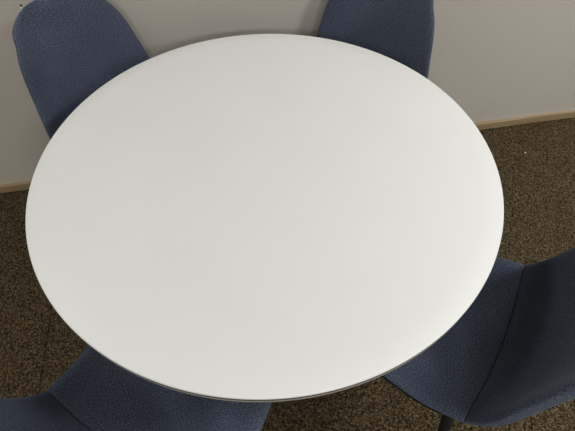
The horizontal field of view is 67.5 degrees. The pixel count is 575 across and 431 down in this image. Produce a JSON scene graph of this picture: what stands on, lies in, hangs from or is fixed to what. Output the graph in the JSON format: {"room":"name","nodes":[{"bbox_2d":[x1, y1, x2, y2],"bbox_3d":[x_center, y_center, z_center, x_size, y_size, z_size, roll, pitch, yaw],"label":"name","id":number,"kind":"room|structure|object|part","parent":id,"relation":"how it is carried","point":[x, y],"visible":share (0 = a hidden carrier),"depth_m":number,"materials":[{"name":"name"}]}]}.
{"room":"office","nodes":[
{"label":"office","id":0,"kind":"room"},
{"bbox_2d":[0,0,574,183],"bbox_3d":[1.383,-1.317,1.220,8.200,2.600,0.104,-8,54,-6],"label":"wall","id":1,"kind":"structure","parent":0,"point":[496,59],"depth_m":1.71,"materials":[{"name":"grey paint"}]},
{"bbox_2d":[0,110,574,192],"bbox_3d":[1.392,-0.511,2.212,8.000,0.046,0.015,-8,54,-6],"label":"baseboard","id":2,"kind":"structure","parent":1,"relation":"attached to","point":[25,185],"depth_m":2.17,"materials":[{"name":"brown wood"}]},
{"bbox_2d":[0,117,574,430],"bbox_3d":[1.857,1.551,0.773,8.400,0.100,5.527,-8,54,-6],"label":"floor","id":3,"kind":"structure","parent":0,"point":[37,346],"depth_m":1.61,"materials":[{"name":"brown carpet"}]},
{"bbox_2d":[12,0,149,139],"bbox_3d":[-0.483,-0.238,1.482,0.538,0.894,0.463,28,58,19],"label":"upholstered chair","id":4,"kind":"object","parent":3,"relation":"on","point":[67,50],"visible":0.27,"depth_m":1.30,"materials":[{"name":"blue fabric"}]},
{"bbox_2d":[0,345,271,430],"bbox_3d":[-0.283,0.432,0.985,0.463,0.894,0.538,22,56,15],"label":"upholstered chair","id":5,"kind":"object","parent":3,"relation":"on","point":[94,393],"visible":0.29,"depth_m":0.95,"materials":[{"name":"blue fabric"}]},
{"bbox_3d":[-0.364,0.430,0.705,0.458,0.443,0.172,22,56,15],"label":"backrest","id":6,"kind":"part","parent":5,"relation":"part of","materials":[{"name":"blue fabric"}]},
{"bbox_2d":[25,34,503,401],"bbox_3d":[-0.050,0.083,1.337,1.100,0.740,1.100,0,53,0],"label":"round table","id":7,"kind":"object","parent":3,"relation":"on","point":[253,217],"visible":1,"depth_m":0.93,"materials":[{"name":"white laminate"}]},
{"bbox_2d":[316,0,434,78],"bbox_3d":[0.199,-0.338,1.557,0.463,0.894,0.538,28,58,19],"label":"upholstered chair","id":8,"kind":"object","parent":3,"relation":"on","point":[402,31],"visible":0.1,"depth_m":1.43,"materials":[{"name":"blue fabric"}]},
{"bbox_2d":[381,247,574,430],"bbox_3d":[0.418,0.275,1.102,0.538,0.894,0.463,28,58,19],"label":"upholstered chair","id":9,"kind":"object","parent":3,"relation":"on","point":[509,358],"visible":0.47,"depth_m":0.99,"materials":[{"name":"blue fabric"}]},
{"bbox_3d":[0.415,0.578,1.160,0.037,0.440,0.151,-4,54,-3],"label":"leg","id":10,"kind":"part","parent":9,"relation":"part of","materials":[{"name":"black paint"}]},
{"bbox_3d":[0.360,0.233,1.109,0.400,0.089,0.463,28,58,19],"label":"seat","id":11,"kind":"part","parent":9,"relation":"part of","materials":[{"name":"blue fabric"}]},
{"bbox_3d":[0.571,0.223,0.860,0.172,0.443,0.458,28,58,19],"label":"backrest","id":12,"kind":"part","parent":9,"relation":"part of","materials":[{"name":"blue fabric"}]}
]}

